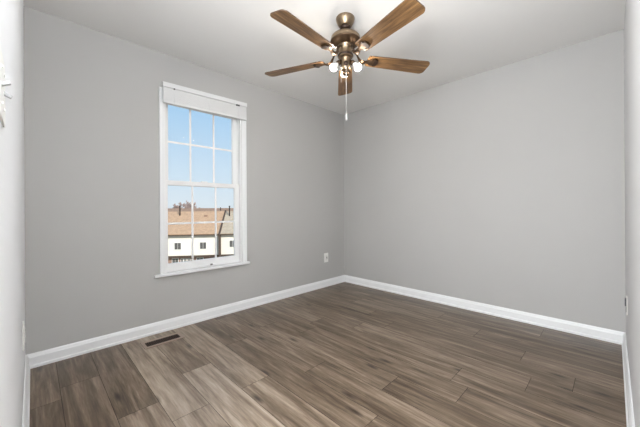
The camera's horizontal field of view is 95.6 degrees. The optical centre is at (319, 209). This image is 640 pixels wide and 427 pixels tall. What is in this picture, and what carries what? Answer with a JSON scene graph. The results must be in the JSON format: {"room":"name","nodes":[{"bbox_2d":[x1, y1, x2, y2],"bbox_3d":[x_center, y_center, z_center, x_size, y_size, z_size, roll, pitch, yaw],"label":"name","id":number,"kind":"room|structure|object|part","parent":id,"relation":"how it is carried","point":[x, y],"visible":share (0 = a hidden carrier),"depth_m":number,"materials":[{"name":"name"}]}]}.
{"room":"empty bedroom","nodes":[
{"label":"empty bedroom","id":0,"kind":"room"},
{"bbox_2d":[0,0,25,426],"bbox_3d":[-1.082,-0.101,0.939,0.140,2.540,2.984,0,0,-45],"label":"wall","id":1,"kind":"structure","parent":0,"point":[12,179],"depth_m":0.76,"materials":[{"name":"white paint"}]},
{"bbox_2d":[0,45,12,127],"bbox_3d":[-0.531,-0.202,0.491,0.014,0.108,0.116,0,0,-45],"label":"light switch","id":2,"kind":"object","parent":1,"relation":"attached to","point":[3,83],"visible":1,"depth_m":0.48,"materials":[{"name":"white plastic"}]},
{"bbox_3d":[-0.535,-0.202,0.488,0.004,0.108,0.116,0,0,-45],"label":"plate","id":3,"kind":"part","parent":2,"relation":"part of","materials":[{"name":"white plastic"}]},
{"bbox_2d":[22,321,25,350],"bbox_3d":[-1.448,0.619,1.420,0.011,0.126,0.080,0,0,-45],"label":"wall outlet","id":4,"kind":"object","parent":1,"relation":"attached to","point":[23,322],"visible":1,"depth_m":1.39,"materials":[{"name":"white plastic"}]},
{"bbox_2d":[22,355,29,426],"bbox_3d":[-1.223,1.022,1.204,0.022,0.095,2.120,0,0,-45],"label":"baseboard","id":5,"kind":"structure","parent":1,"relation":"attached to","point":[26,398],"depth_m":1.55,"materials":[{"name":"white paint"}]},
{"bbox_2d":[24,6,344,354],"bbox_3d":[-0.864,-0.102,3.156,3.289,2.540,0.140,0,0,-45],"label":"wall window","id":6,"kind":"structure","parent":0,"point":[91,97],"depth_m":2.35,"materials":[{"name":"grey paint"}]},
{"bbox_2d":[27,275,344,368],"bbox_3d":[-0.800,1.020,3.098,3.289,0.095,0.022,0,0,-45],"label":"baseboard","id":7,"kind":"structure","parent":6,"relation":"attached to","point":[52,355],"depth_m":2.51,"materials":[{"name":"white paint"}]},
{"bbox_2d":[154,86,249,277],"bbox_3d":[-1.139,-0.237,2.856,0.928,1.657,0.160,0,0,-45],"label":"window","id":8,"kind":"structure","parent":6,"relation":"attached to","point":[238,161],"depth_m":2.89,"materials":[{"name":"white paint"}]},
{"bbox_2d":[168,109,231,182],"bbox_3d":[-1.163,-0.611,2.874,0.635,0.700,0.005,0,0,-45],"label":"grille","id":9,"kind":"object","parent":8,"relation":"attached to","point":[190,176],"depth_m":2.92,"materials":[{"name":"white plastic"}]},
{"bbox_2d":[168,186,233,260],"bbox_3d":[-1.137,0.136,2.839,0.653,0.710,0.005,0,0,-45],"label":"grille","id":10,"kind":"object","parent":8,"relation":"attached to","point":[192,222],"depth_m":2.89,"materials":[{"name":"white plastic"}]},
{"bbox_3d":[-1.163,-0.612,2.881,0.727,0.787,0.030,0,0,-45],"label":"sash","id":11,"kind":"part","parent":8,"relation":"part of","materials":[{"name":"white plastic"}]},
{"bbox_3d":[-1.130,0.152,2.853,0.727,0.826,0.030,0,0,-45],"label":"sash","id":12,"kind":"part","parent":8,"relation":"part of","materials":[{"name":"white plastic"}]},
{"bbox_2d":[162,81,246,153],"bbox_3d":[-1.072,-0.795,2.811,0.822,0.642,0.043,-2,1,-45],"label":"window blind","id":13,"kind":"object","parent":6,"relation":"attached to","point":[173,94],"visible":1,"depth_m":2.76,"materials":[{"name":"white plastic"}]},
{"bbox_3d":[-1.078,-0.946,2.811,0.814,0.019,0.028,-2,1,-45],"label":"rail","id":14,"kind":"part","parent":13,"relation":"part of","materials":[{"name":"white plastic"}]},
{"bbox_2d":[324,253,327,262],"bbox_3d":[0.086,0.667,3.985,0.080,0.126,0.012,0,0,-45],"label":"wall outlet","id":15,"kind":"object","parent":6,"relation":"attached to","point":[325,254],"visible":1,"depth_m":3.97,"materials":[{"name":"white plastic"}]},
{"bbox_2d":[23,0,625,114],"bbox_3d":[0.178,-1.429,2.095,3.569,0.100,3.124,0,0,-45],"label":"ceiling","id":16,"kind":"structure","parent":0,"point":[239,39],"depth_m":2.27,"materials":[{"name":"white paint"}]},
{"bbox_2d":[265,0,429,119],"bbox_3d":[0.167,-1.002,2.059,1.243,0.753,1.272,0,0,-45],"label":"ceiling fan","id":17,"kind":"object","parent":16,"relation":"hanging from","point":[345,39],"visible":1,"depth_m":2.02,"materials":[{"name":"brown wood"}]},
{"bbox_3d":[-0.196,-1.085,2.254,0.493,0.007,0.136,0,12,23],"label":"fan blade","id":18,"kind":"part","parent":17,"relation":"part of","materials":[{"name":"brown wood"}]},
{"bbox_3d":[-0.084,-1.086,1.783,0.136,0.006,0.493,15,10,40],"label":"fan blade","id":19,"kind":"part","parent":17,"relation":"part of","materials":[{"name":"brown wood"}]},
{"bbox_2d":[330,59,341,70],"bbox_3d":[0.113,-1.033,2.087,0.079,0.084,0.069,0,0,-45],"label":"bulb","id":20,"kind":"object","parent":17,"relation":"attached to","point":[333,66],"depth_m":2.07,"materials":[{"name":"white glass"}]},
{"bbox_3d":[0.183,-1.194,2.095,0.218,0.032,0.218,0,0,-45],"label":"motor","id":21,"kind":"part","parent":17,"relation":"part of","materials":[{"name":"gold metal"}]},
{"bbox_3d":[0.217,-1.088,2.505,0.136,0.006,0.493,-12,-1,5],"label":"fan blade","id":22,"kind":"part","parent":17,"relation":"part of","materials":[{"name":"brown wood"}]},
{"bbox_2d":[350,59,360,70],"bbox_3d":[0.256,-1.034,2.087,0.070,0.084,0.079,0,0,-45],"label":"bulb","id":23,"kind":"object","parent":17,"relation":"attached to","point":[357,66],"depth_m":2.07,"materials":[{"name":"white glass"}]},
{"bbox_3d":[0.398,-1.089,1.743,0.136,0.006,0.493,14,-7,-31],"label":"fan blade","id":24,"kind":"part","parent":17,"relation":"part of","materials":[{"name":"brown wood"}]},
{"bbox_3d":[0.584,-1.090,2.190,0.493,0.006,0.136,0,-12,-13],"label":"fan blade","id":25,"kind":"part","parent":17,"relation":"part of","materials":[{"name":"brown wood"}]},
{"bbox_2d":[29,282,626,426],"bbox_3d":[0.150,1.063,2.053,3.449,0.002,2.884,0,0,-45],"label":"floor","id":26,"kind":"structure","parent":0,"point":[344,354],"depth_m":1.86,"materials":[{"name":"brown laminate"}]},
{"bbox_2d":[140,332,184,348],"bbox_3d":[-1.277,1.068,2.363,0.292,0.004,0.140,0,0,-45],"label":"floor vent","id":27,"kind":"object","parent":26,"relation":"in","point":[172,337],"visible":1,"depth_m":2.35,"materials":[{"name":"brown metal"}]},
{"bbox_2d":[344,29,625,332],"bbox_3d":[1.404,-0.116,3.302,0.140,2.540,3.124,0,0,-45],"label":"wall","id":28,"kind":"structure","parent":0,"point":[504,186],"depth_m":2.81,"materials":[{"name":"grey paint"}]},
{"bbox_2d":[345,275,624,344],"bbox_3d":[1.353,1.007,3.245,0.022,0.095,2.844,0,0,-45],"label":"baseboard","id":29,"kind":"structure","parent":28,"relation":"attached to","point":[613,336],"depth_m":2.80,"materials":[{"name":"white paint"}]},
{"bbox_2d":[624,0,639,426],"bbox_3d":[1.186,-0.114,0.986,3.429,2.540,0.140,0,0,-45],"label":"wall","id":30,"kind":"structure","parent":0,"point":[632,7],"depth_m":1.34,"materials":[{"name":"grey paint"}]},
{"bbox_2d":[625,296,627,314],"bbox_3d":[2.034,0.639,1.929,0.070,0.115,0.013,0,0,-45],"label":"wall jack","id":31,"kind":"object","parent":30,"relation":"attached to","point":[626,298],"visible":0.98,"depth_m":1.91,"materials":[{"name":"white plastic"}]},
{"bbox_3d":[2.037,0.639,1.926,0.070,0.115,0.005,0,0,-45],"label":"plate","id":32,"kind":"part","parent":31,"relation":"part of","materials":[{"name":"white plastic"}]},
{"bbox_2d":[622,333,634,426],"bbox_3d":[1.202,1.008,1.111,3.239,0.095,0.022,0,0,-45],"label":"baseboard","id":33,"kind":"structure","parent":30,"relation":"attached to","point":[630,422],"depth_m":1.61,"materials":[{"name":"white paint"}]},
{"label":"outside","id":34,"kind":"structure","parent":0,"visible":0},
{"bbox_3d":[-31.105,9.193,130.974,260.000,0.300,210.000,0,0,-45],"label":"ground","id":35,"kind":"structure","parent":34,"visible":0},
{"bbox_2d":[173,201,196,207],"bbox_3d":[-37.932,3.255,81.677,7.250,11.663,7.153,0,0,-45],"label":"bare tree","id":36,"kind":"object","parent":35,"relation":"on","point":[188,205],"visible":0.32,"depth_m":81.56,"materials":[{"name":"grey plant"}]},
{"bbox_2d":[168,206,224,262],"bbox_3d":[-24.830,4.254,43.188,20.495,9.505,9.900,0,0,-9],"label":"townhouse","id":37,"kind":"structure","parent":35,"relation":"on","point":[179,235],"depth_m":40.13,"materials":[{"name":"white"}]},
{"bbox_3d":[-19.356,5.053,39.488,0.800,0.880,0.020,0,0,-9],"label":"pane","id":38,"kind":"part","parent":37,"relation":"part of","materials":[{"name":"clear glass"}]},
{"bbox_3d":[-16.117,5.034,40.001,0.800,0.880,0.020,0,0,-9],"label":"pane","id":39,"kind":"part","parent":37,"relation":"part of","materials":[{"name":"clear glass"}]},
{"bbox_2d":[168,207,232,211],"bbox_3d":[-30.600,4.342,66.221,51.363,9.396,10.900,0,0,-9],"label":"townhouse","id":40,"kind":"structure","parent":35,"relation":"on","point":[220,208],"depth_m":66.14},
{"bbox_2d":[218,206,233,256],"bbox_3d":[-9.762,4.203,45.428,9.905,9.432,10.400,0,0,-9],"label":"townhouse","id":41,"kind":"structure","parent":35,"relation":"on","point":[226,232],"depth_m":40.69,"materials":[{"name":"white"}]}
]}

